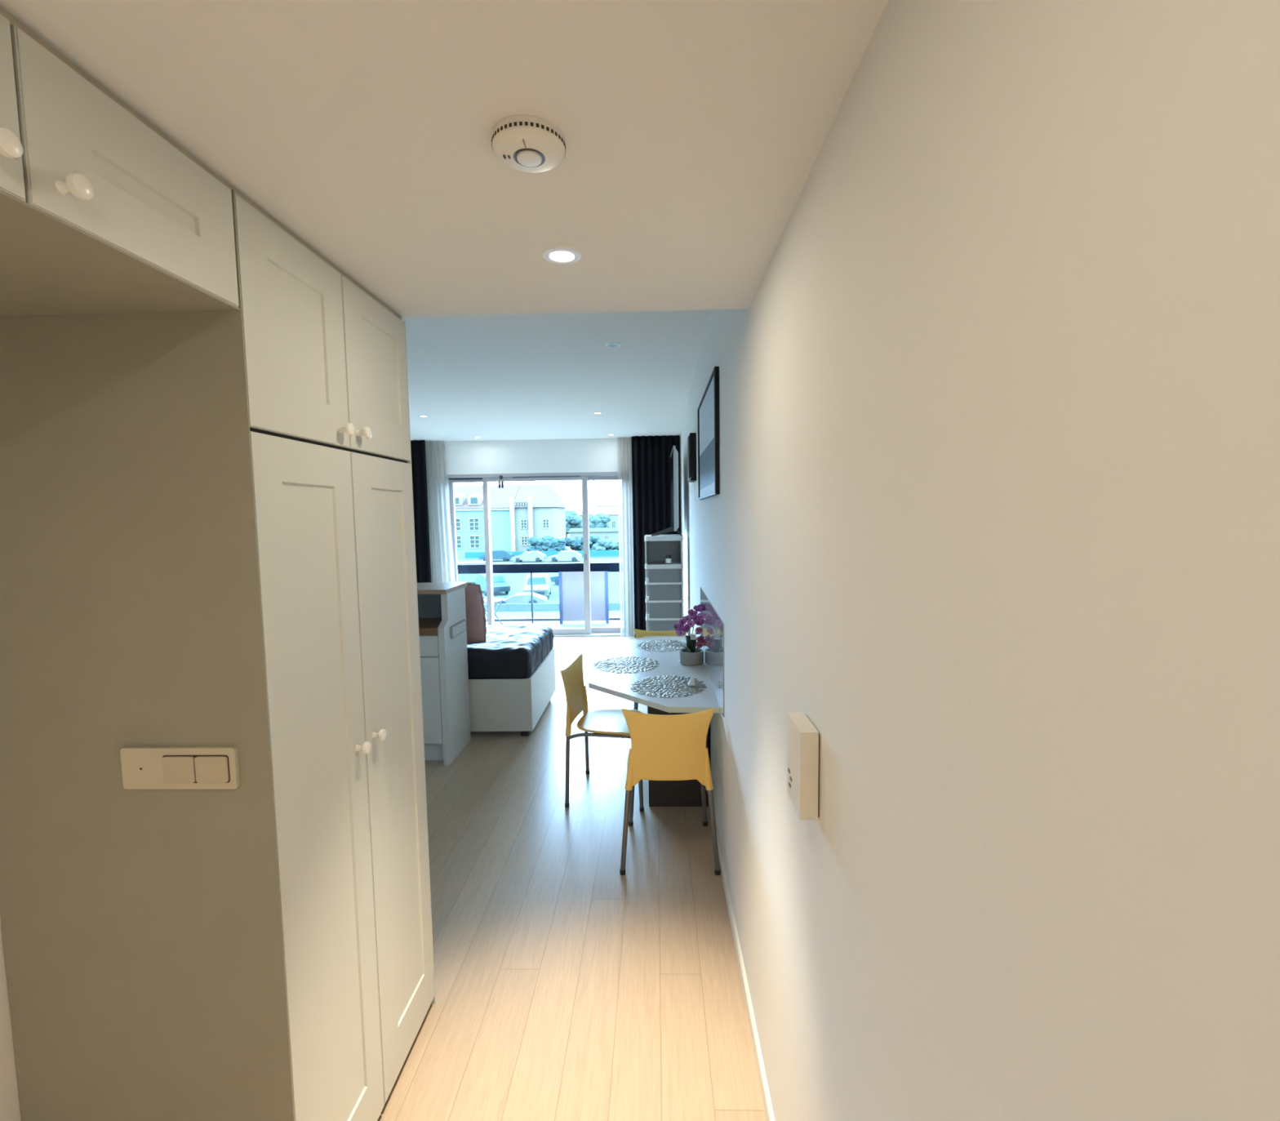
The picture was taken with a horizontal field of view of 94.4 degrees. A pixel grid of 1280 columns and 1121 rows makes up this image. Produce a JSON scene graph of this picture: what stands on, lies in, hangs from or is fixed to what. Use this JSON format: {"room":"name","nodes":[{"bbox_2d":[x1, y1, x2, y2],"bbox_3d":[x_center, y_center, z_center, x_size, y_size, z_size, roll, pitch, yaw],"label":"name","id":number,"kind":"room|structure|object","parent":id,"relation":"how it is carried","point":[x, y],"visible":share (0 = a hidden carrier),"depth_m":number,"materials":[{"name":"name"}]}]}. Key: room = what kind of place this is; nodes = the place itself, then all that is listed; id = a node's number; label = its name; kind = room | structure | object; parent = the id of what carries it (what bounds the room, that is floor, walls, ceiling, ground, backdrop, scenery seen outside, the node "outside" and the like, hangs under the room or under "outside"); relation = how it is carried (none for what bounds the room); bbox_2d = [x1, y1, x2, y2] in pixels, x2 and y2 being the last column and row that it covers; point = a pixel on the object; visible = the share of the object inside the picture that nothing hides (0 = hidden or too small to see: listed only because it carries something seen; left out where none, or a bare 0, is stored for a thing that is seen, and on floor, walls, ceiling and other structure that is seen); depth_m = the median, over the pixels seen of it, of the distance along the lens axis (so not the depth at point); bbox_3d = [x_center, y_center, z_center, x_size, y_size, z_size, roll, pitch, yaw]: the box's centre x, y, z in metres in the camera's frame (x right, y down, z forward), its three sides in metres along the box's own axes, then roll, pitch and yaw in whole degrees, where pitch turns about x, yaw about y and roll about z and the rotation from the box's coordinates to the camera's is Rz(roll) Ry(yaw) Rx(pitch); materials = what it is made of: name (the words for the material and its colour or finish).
{"room":"studio apartment","nodes":[
{"label":"studio apartment","id":0,"kind":"room"},
{"bbox_2d":[0,916,21,1120],"bbox_3d":[-1.431,0.528,0.236,0.120,2.314,3.513,-1,4,2],"label":"wall","id":1,"kind":"structure","parent":0,"point":[10,1107],"depth_m":1.25,"materials":[{"name":"white"}]},
{"bbox_2d":[0,13,239,315],"bbox_3d":[-1.054,-0.553,0.746,0.630,0.221,0.768,-1,4,2],"label":"upper cabinet","id":2,"kind":"object","parent":1,"relation":"attached to","point":[100,213],"visible":1,"depth_m":0.89,"materials":[{"name":"grey wood"}]},
{"bbox_2d":[0,6,401,319],"bbox_3d":[-1.069,-0.700,1.121,0.585,0.014,1.538,-1,4,2],"label":"trim","id":3,"kind":"structure","parent":1,"relation":"attached to","point":[13,20],"depth_m":0.96,"materials":[{"name":"beige"}]},
{"bbox_2d":[0,0,888,441],"bbox_3d":[-1.878,-1.140,3.307,4.895,0.548,10.070,-1,4,2],"label":"ceiling","id":4,"kind":"structure","parent":0,"point":[694,131],"depth_m":1.03,"materials":[{"name":"white paint"}]},
{"bbox_2d":[410,440,431,617],"bbox_3d":[-3.096,-0.257,8.016,0.527,2.693,0.077,-1,4,2],"label":"curtain","id":5,"kind":"object","parent":4,"relation":"hanging from","point":[420,491],"visible":0.26,"depth_m":7.98,"materials":[{"name":"black fabric"}]},
{"bbox_2d":[425,440,455,582],"bbox_3d":[-2.696,-0.270,8.098,0.383,2.693,0.050,-1,4,2],"label":"sheer curtain","id":6,"kind":"object","parent":4,"relation":"hanging from","point":[442,557],"visible":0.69,"depth_m":8.07,"materials":[{"name":"white fabric"}]},
{"bbox_2d":[491,115,565,173],"bbox_3d":[-0.188,-0.694,1.004,0.124,0.034,0.124,-1,4,2],"label":"smoke detector","id":7,"kind":"object","parent":4,"relation":"attached to","point":[523,143],"visible":1,"depth_m":0.97,"materials":[{"name":"white plastic"}]},
{"bbox_2d":[542,245,582,264],"bbox_3d":[-0.190,-0.743,1.447,0.098,0.006,0.098,-1,4,2],"label":"recessed light","id":8,"kind":"object","parent":4,"relation":"in","point":[560,255],"visible":1,"depth_m":1.44,"materials":[{"name":"white plastic"}]},
{"bbox_2d":[604,342,621,347],"bbox_3d":[-0.164,-1.311,3.614,0.098,0.006,0.098,-1,4,2],"label":"recessed light","id":9,"kind":"object","parent":4,"relation":"in","point":[608,344],"visible":1,"depth_m":3.60,"materials":[{"name":"white"}]},
{"bbox_2d":[617,436,635,636],"bbox_3d":[-0.167,-0.302,8.028,0.238,2.693,0.051,-1,4,2],"label":"sheer curtain","id":10,"kind":"object","parent":4,"relation":"hanging from","point":[625,535],"visible":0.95,"depth_m":8.03,"materials":[{"name":"white fabric"}]},
{"bbox_2d":[631,435,680,637],"bbox_3d":[0.229,-0.300,7.926,0.644,2.693,0.088,-1,4,2],"label":"curtain","id":11,"kind":"object","parent":4,"relation":"hanging from","point":[651,455],"visible":0.5,"depth_m":7.88,"materials":[{"name":"black fabric"}]},
{"bbox_2d":[485,620,620,628],"bbox_3d":[-0.889,1.072,9.092,6.300,0.120,0.990,-1,4,2],"label":"floor","id":12,"kind":"structure","parent":0,"point":[553,624],"depth_m":9.36,"materials":[{"name":"tile"}]},
{"bbox_2d":[483,596,504,624],"bbox_3d":[-2.247,0.802,8.926,0.338,0.485,0.370,-1,4,2],"label":"folding chair","id":13,"kind":"object","parent":12,"relation":"on","point":[495,600],"visible":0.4,"depth_m":9.01,"materials":[{"name":"grey plastic"}]},
{"bbox_2d":[457,562,620,622],"bbox_3d":[-0.887,0.512,9.425,6.300,0.945,0.060,-1,4,2],"label":"balcony railing","id":14,"kind":"object","parent":12,"relation":"on","point":[531,568],"visible":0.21,"depth_m":9.39,"materials":[{"name":"black metal"}]},
{"bbox_2d":[558,571,608,623],"bbox_3d":[-0.882,0.583,9.315,0.775,0.820,0.030,-1,4,2],"label":"privacy screen","id":15,"kind":"object","parent":12,"relation":"on","point":[571,589],"visible":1,"depth_m":9.31,"materials":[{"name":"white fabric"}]},
{"bbox_2d":[444,436,680,504],"bbox_3d":[-1.757,-0.292,8.271,4.645,2.712,0.200,-1,4,2],"label":"wall","id":16,"kind":"structure","parent":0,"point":[584,455],"depth_m":8.07,"materials":[{"name":"white paint"}]},
{"bbox_2d":[447,471,624,636],"bbox_3d":[-1.407,-0.069,8.244,2.540,2.262,0.190,-1,4,2],"label":"window","id":17,"kind":"structure","parent":16,"relation":"attached to","point":[584,477],"depth_m":8.20,"materials":[{"name":"grey plastic"}]},
{"bbox_2d":[497,473,503,488],"bbox_3d":[-1.881,-1.081,8.056,0.068,0.193,0.123,-1,4,2],"label":"hanging ornament","id":18,"kind":"object","parent":17,"relation":"hanging from","point":[500,477],"visible":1,"depth_m":8.01,"materials":[{"name":"grey plastic"}]},
{"bbox_2d":[377,635,766,1120],"bbox_3d":[-1.841,1.509,3.397,4.895,0.120,9.840,-1,4,2],"label":"floor","id":19,"kind":"structure","parent":0,"point":[569,986],"depth_m":2.31,"materials":[{"name":"brown wood"}]},
{"bbox_2d":[0,189,435,1120],"bbox_3d":[-1.019,0.423,1.594,0.630,2.300,0.768,-1,4,2],"label":"wardrobe","id":20,"kind":"object","parent":19,"relation":"on","point":[207,526],"visible":1,"depth_m":1.24,"materials":[{"name":"white paint"}]},
{"bbox_2d":[120,746,239,789],"bbox_3d":[-0.924,0.416,1.198,0.240,0.088,0.013,-1,4,2],"label":"light switch","id":21,"kind":"object","parent":20,"relation":"attached to","point":[165,767],"visible":1,"depth_m":1.19,"materials":[{"name":"beige plastic"}]},
{"bbox_2d":[417,586,471,765],"bbox_3d":[-2.077,0.801,4.234,1.597,1.168,0.463,-1,4,2],"label":"base cabinet","id":22,"kind":"object","parent":19,"relation":"on","point":[443,660],"depth_m":4.07,"materials":[{"name":"grey wood"}]},
{"bbox_2d":[418,617,441,635],"bbox_3d":[-2.113,0.469,4.181,1.537,0.048,0.427,-1,4,2],"label":"countertop","id":23,"kind":"structure","parent":22,"relation":"on","point":[428,626],"depth_m":4.04,"materials":[{"name":"brown wood"}]},
{"bbox_2d":[417,582,466,594],"bbox_3d":[-2.086,0.203,4.207,1.595,0.030,0.445,-1,4,2],"label":"countertop","id":24,"kind":"structure","parent":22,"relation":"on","point":[430,588],"depth_m":4.11,"materials":[{"name":"white wood"}]},
{"bbox_2d":[453,626,457,636],"bbox_3d":[-1.288,0.493,4.133,0.004,0.061,0.083,-1,4,2],"label":"socket","id":25,"kind":"object","parent":22,"relation":"attached to","point":[455,628],"depth_m":4.13,"materials":[{"name":"grey plastic"}]},
{"bbox_2d":[457,623,461,634],"bbox_3d":[-1.286,0.486,4.220,0.004,0.061,0.083,-1,4,2],"label":"socket","id":26,"kind":"object","parent":22,"relation":"attached to","point":[459,625],"depth_m":4.21,"materials":[{"name":"grey plastic"}]},
{"bbox_2d":[461,621,465,631],"bbox_3d":[-1.283,0.479,4.308,0.004,0.061,0.083,-1,4,2],"label":"socket","id":27,"kind":"object","parent":22,"relation":"attached to","point":[463,623],"depth_m":4.30,"materials":[{"name":"grey plastic"}]},
{"bbox_2d":[466,624,555,735],"bbox_3d":[-1.828,0.975,5.057,2.045,0.688,1.116,-1,4,2],"label":"bed","id":28,"kind":"object","parent":19,"relation":"on","point":[512,681],"visible":0.34,"depth_m":4.50,"materials":[{"name":"white wood"}]},
{"bbox_2d":[422,582,486,644],"bbox_3d":[-1.432,0.412,4.573,0.492,0.501,0.164,-1,4,2],"label":"cushion","id":29,"kind":"object","parent":28,"relation":"on","point":[476,621],"visible":0.27,"depth_m":4.51,"materials":[{"name":"pink fabric"}]},
{"bbox_2d":[560,653,644,811],"bbox_3d":[-0.188,1.008,3.585,0.492,0.800,0.471,0,5,11],"label":"dining chair","id":30,"kind":"object","parent":19,"relation":"on","point":[603,722],"visible":0.82,"depth_m":3.55,"materials":[{"name":"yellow plastic"}]},
{"bbox_2d":[588,635,719,806],"bbox_3d":[0.054,1.018,3.741,0.718,0.748,1.700,-1,4,2],"label":"dining table","id":31,"kind":"object","parent":19,"relation":"on","point":[687,793],"visible":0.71,"depth_m":3.41,"materials":[{"name":"white laminate"}]},
{"bbox_2d":[593,656,658,673],"bbox_3d":[-0.084,0.646,3.699,0.414,0.004,0.418,-1,4,2],"label":"placemat","id":32,"kind":"object","parent":31,"relation":"on","point":[619,660],"visible":1,"depth_m":3.69,"materials":[{"name":"silver metal"}]},
{"bbox_2d":[635,639,686,651],"bbox_3d":[0.160,0.602,4.223,0.376,0.004,0.378,-1,4,2],"label":"placemat","id":33,"kind":"object","parent":31,"relation":"on","point":[671,642],"visible":0.97,"depth_m":4.21,"materials":[{"name":"silver metal"}]},
{"bbox_2d":[630,675,706,697],"bbox_3d":[0.155,0.679,3.225,0.412,0.004,0.418,-1,4,2],"label":"placemat","id":34,"kind":"object","parent":31,"relation":"on","point":[643,682],"visible":0.97,"depth_m":3.20,"materials":[{"name":"silver metal"}]},
{"bbox_2d":[687,675,695,685],"bbox_3d":[0.280,0.646,3.224,0.042,0.056,0.040,-1,4,2],"label":"napkin","id":35,"kind":"object","parent":34,"relation":"on","point":[691,682],"visible":1,"depth_m":3.21,"materials":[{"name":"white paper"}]},
{"bbox_2d":[673,603,705,665],"bbox_3d":[0.314,0.452,3.696,0.213,0.380,0.158,-1,4,2],"label":"potted orchid","id":36,"kind":"object","parent":31,"relation":"on","point":[691,655],"visible":0.98,"depth_m":3.64,"materials":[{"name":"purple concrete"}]},
{"bbox_2d":[633,628,686,710],"bbox_3d":[0.162,0.940,4.396,0.471,0.800,0.492,-1,4,2],"label":"dining chair","id":37,"kind":"object","parent":19,"relation":"on","point":[638,633],"visible":0.06,"depth_m":4.60,"materials":[{"name":"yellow plastic"}]},
{"bbox_2d":[644,534,683,631],"bbox_3d":[0.260,0.456,6.399,0.396,1.452,0.503,-1,4,2],"label":"shelving unit","id":38,"kind":"object","parent":19,"relation":"on","point":[664,583],"visible":0.56,"depth_m":6.16,"materials":[{"name":"white plastic"}]},
{"bbox_2d":[647,561,664,564],"bbox_3d":[0.164,0.026,6.151,0.177,0.028,0.045,-1,4,2],"label":"remote control","id":39,"kind":"object","parent":38,"relation":"on","point":[648,562],"visible":1,"depth_m":6.13,"materials":[{"name":"grey plastic"}]},
{"bbox_2d":[647,540,679,561],"bbox_3d":[0.256,-0.113,6.532,0.356,0.241,0.030,-1,4,2],"label":"shelf","id":40,"kind":"object","parent":38,"relation":"attached to","point":[657,551],"depth_m":6.52,"materials":[{"name":"grey"}]},
{"bbox_2d":[651,445,681,536],"bbox_3d":[0.284,-0.755,6.666,0.315,0.920,1.180,-1,4,2],"label":"television","id":41,"kind":"object","parent":38,"relation":"on","point":[674,455],"visible":0.99,"depth_m":6.10,"materials":[{"name":"grey plastic"}]},
{"bbox_2d":[665,555,671,564],"bbox_3d":[0.294,-0.010,6.147,0.058,0.095,0.058,-1,4,2],"label":"jar","id":42,"kind":"object","parent":38,"relation":"on","point":[668,559],"visible":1,"depth_m":6.12,"materials":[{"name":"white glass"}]},
{"bbox_2d":[619,707,720,875],"bbox_3d":[0.140,1.053,2.951,0.471,0.800,0.492,-1,4,2],"label":"dining chair","id":43,"kind":"object","parent":19,"relation":"on","point":[664,747],"visible":1,"depth_m":2.72,"materials":[{"name":"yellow plastic"}]},
{"bbox_2d":[680,0,1279,1120],"bbox_3d":[0.489,0.060,3.313,0.200,2.712,10.020,-1,4,2],"label":"wall","id":44,"kind":"structure","parent":0,"point":[995,511],"depth_m":0.49,"materials":[{"name":"white paint"}]},
{"bbox_2d":[687,432,696,482],"bbox_3d":[0.381,-0.755,4.382,0.052,0.338,0.249,-1,4,2],"label":"framed picture","id":45,"kind":"object","parent":44,"relation":"attached to","point":[691,439],"depth_m":4.27,"materials":[{"name":"black"}]},
{"bbox_2d":[697,366,719,499],"bbox_3d":[0.368,-0.637,3.269,0.020,0.577,1.105,-1,4,2],"label":"framed picture","id":46,"kind":"object","parent":44,"relation":"attached to","point":[708,411],"visible":1,"depth_m":3.08,"materials":[{"name":"black"}]},
{"bbox_2d":[699,377,714,489],"bbox_3d":[0.366,-0.657,3.268,0.002,0.497,1.005,-1,4,2],"label":"print","id":47,"kind":"object","parent":46,"relation":"attached to","point":[707,402],"depth_m":3.19},
{"bbox_2d":[700,586,724,717],"bbox_3d":[0.392,0.442,3.325,0.005,0.428,1.340,-1,4,2],"label":"wall panel","id":48,"kind":"object","parent":44,"relation":"attached to","point":[713,627],"visible":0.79,"depth_m":3.05,"materials":[{"name":"grey glass"}]},
{"bbox_2d":[708,804,774,1120],"bbox_3d":[0.364,1.498,1.939,0.012,0.062,6.850,-1,4,2],"label":"baseboard","id":49,"kind":"structure","parent":44,"relation":"attached to","point":[767,1104],"depth_m":1.99,"materials":[{"name":"beige paint"}]},
{"bbox_2d":[786,712,819,819],"bbox_3d":[0.316,0.396,1.153,0.037,0.167,0.110,-1,4,2],"label":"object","id":50,"kind":"object","parent":44,"relation":"attached to","point":[802,737],"visible":1,"depth_m":1.10,"materials":[{"name":"beige plastic"}]},
{"label":"outside","id":51,"kind":"structure","parent":0,"visible":0},
{"bbox_2d":[457,533,620,604],"bbox_3d":[5.704,-10.621,214.549,500.000,0.300,410.400,-1,4,2],"label":"ground","id":52,"kind":"structure","parent":51,"point":[517,581],"depth_m":56.42,"materials":[{"name":"concrete"}]},
{"bbox_2d":[457,560,485,581],"bbox_3d":[-16.139,1.115,53.688,4.855,1.900,1.940,-2,5,-13],"label":"parked car","id":53,"kind":"object","parent":52,"relation":"on","point":[461,577],"visible":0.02,"depth_m":53.01,"materials":[{"name":"grey paint"}]},
{"bbox_2d":[453,484,519,556],"bbox_3d":[-34.345,-6.341,94.723,30.950,10.950,12.800,-1,4,2],"label":"house","id":54,"kind":"structure","parent":52,"relation":"on","point":[468,500],"depth_m":88.60,"materials":[{"name":"grey paint"}]},
{"bbox_2d":[475,573,510,595],"bbox_3d":[-11.605,1.824,46.587,1.790,1.450,4.235,-3,5,-27],"label":"parked car","id":55,"kind":"object","parent":52,"relation":"on","point":[500,584],"visible":0.69,"depth_m":45.66,"materials":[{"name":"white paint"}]},
{"bbox_2d":[493,587,506,591],"bbox_3d":[-10.648,2.185,44.750,1.260,0.174,0.055,-3,5,-27],"label":"grille","id":56,"kind":"object","parent":55,"relation":"attached to","point":[494,588],"depth_m":44.77,"materials":[{"name":"metal"}]},
{"bbox_2d":[479,549,514,561],"bbox_3d":[-19.265,-0.662,79.721,4.235,1.500,1.790,-1,4,2],"label":"parked car","id":57,"kind":"object","parent":52,"relation":"on","point":[504,554],"visible":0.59,"depth_m":78.88,"materials":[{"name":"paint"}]},
{"bbox_2d":[493,591,547,603],"bbox_3d":[-7.933,2.629,38.741,3.635,0.950,1.640,-1,4,-4],"label":"parked car","id":58,"kind":"object","parent":52,"relation":"on","point":[518,597],"visible":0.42,"depth_m":38.05,"materials":[{"name":"grey paint"}]},
{"bbox_2d":[511,551,546,562],"bbox_3d":[-14.519,-0.519,77.601,4.235,1.400,1.790,-1,4,2],"label":"parked car","id":59,"kind":"object","parent":52,"relation":"on","point":[538,556],"visible":1,"depth_m":76.77,"materials":[{"name":"grey paint"}]},
{"bbox_2d":[523,573,551,598],"bbox_3d":[-7.580,1.881,43.976,1.790,1.620,4.235,-1,4,-5],"label":"parked car","id":60,"kind":"object","parent":52,"relation":"on","point":[541,582],"visible":0.71,"depth_m":42.95,"materials":[{"name":"grey paint"}]},
{"bbox_2d":[533,591,544,594],"bbox_3d":[-7.380,2.298,41.921,1.260,0.194,0.055,-1,4,-5],"label":"grille","id":61,"kind":"object","parent":60,"relation":"attached to","point":[536,592],"depth_m":41.92,"materials":[{"name":"metal"}]},
{"bbox_2d":[509,484,567,551],"bbox_3d":[-15.734,-6.567,94.017,6.600,10.950,13.000,-1,4,2],"label":"house","id":62,"kind":"structure","parent":52,"relation":"on","point":[536,510],"depth_m":88.40,"materials":[{"name":"grey"}]},
{"bbox_2d":[465,550,619,559],"bbox_3d":[-5.244,-0.911,83.423,39.000,1.000,0.350,-1,4,2],"label":"fence","id":63,"kind":"object","parent":52,"relation":"on","point":[593,553],"visible":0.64,"depth_m":83.43,"materials":[{"name":"teal"}]},
{"bbox_2d":[526,535,567,551],"bbox_3d":[-13.389,-2.008,85.401,5.947,3.148,2.042,-1,4,2],"label":"clump","id":64,"kind":"object","parent":52,"relation":"on","point":[548,543],"visible":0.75,"depth_m":84.81,"materials":[{"name":"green plant"}]},
{"bbox_2d":[484,602,620,611],"bbox_3d":[1.036,2.856,36.669,120.000,0.550,0.300,-1,4,2],"label":"wall","id":65,"kind":"structure","parent":52,"relation":"on","point":[612,606],"depth_m":36.73,"materials":[{"name":"grey stone"}]},
{"bbox_2d":[550,574,559,585],"bbox_3d":[-5.602,1.382,51.431,4.235,1.400,1.790,0,5,13],"label":"parked car","id":66,"kind":"object","parent":52,"relation":"on","point":[554,579],"visible":0.14,"depth_m":50.94,"materials":[{"name":"black paint"}]},
{"bbox_2d":[547,550,582,561],"bbox_3d":[-9.821,-0.580,77.473,4.235,1.400,1.790,-1,4,2],"label":"parked car","id":67,"kind":"object","parent":52,"relation":"on","point":[573,555],"visible":1,"depth_m":76.66,"materials":[{"name":"grey paint"}]},
{"bbox_2d":[564,509,582,537],"bbox_3d":[-16.991,-8.040,135.328,8.735,7.532,5.631,-1,4,2],"label":"leafy tree","id":68,"kind":"object","parent":52,"relation":"on","point":[573,520],"visible":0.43,"depth_m":133.67,"materials":[{"name":"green plant"}]},
{"bbox_2d":[564,535,600,551],"bbox_3d":[-8.954,-2.427,91.859,6.238,2.850,3.263,-1,4,2],"label":"clump","id":69,"kind":"object","parent":52,"relation":"on","point":[576,544],"visible":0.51,"depth_m":91.25,"materials":[{"name":"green plant"}]},
{"bbox_2d":[568,527,618,542],"bbox_3d":[-8.690,-5.187,124.243,11.600,3.300,8.600,-1,4,2],"label":"house","id":70,"kind":"structure","parent":52,"relation":"on","point":[605,533],"depth_m":120.27,"materials":[{"name":"grey"}]},
{"bbox_2d":[576,511,618,527],"bbox_3d":[-8.945,-10.108,165.004,17.600,6.800,10.600,-1,4,2],"label":"house","id":71,"kind":"structure","parent":52,"relation":"on","point":[614,522],"depth_m":160.00,"materials":[{"name":"grey paint"}]},
{"bbox_2d":[588,512,611,528],"bbox_3d":[-10.341,-8.238,142.871,6.726,6.558,5.487,-1,4,2],"label":"leafy tree","id":72,"kind":"object","parent":52,"relation":"on","point":[601,519],"visible":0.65,"depth_m":141.44,"materials":[{"name":"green plant"}]},
{"bbox_2d":[591,538,618,550],"bbox_3d":[-4.238,-1.916,86.286,5.911,2.556,3.118,-1,4,2],"label":"clump","id":73,"kind":"object","parent":52,"relation":"on","point":[603,544],"visible":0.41,"depth_m":85.45,"materials":[{"name":"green plant"}]},
{"bbox_2d":[595,501,618,511],"bbox_3d":[-13.042,-20.481,265.643,12.600,12.000,12.600,-1,4,2],"label":"house","id":74,"kind":"structure","parent":52,"relation":"on","point":[601,506],"depth_m":259.57,"materials":[{"name":"grey paint"}]},
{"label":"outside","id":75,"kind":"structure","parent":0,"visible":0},
{"bbox_2d":[484,610,620,622],"bbox_3d":[0.990,3.214,34.842,120.000,0.120,3.000,-1,4,2],"label":"pavement","id":76,"kind":"structure","parent":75,"point":[501,615],"depth_m":35.07,"materials":[{"name":"concrete"}]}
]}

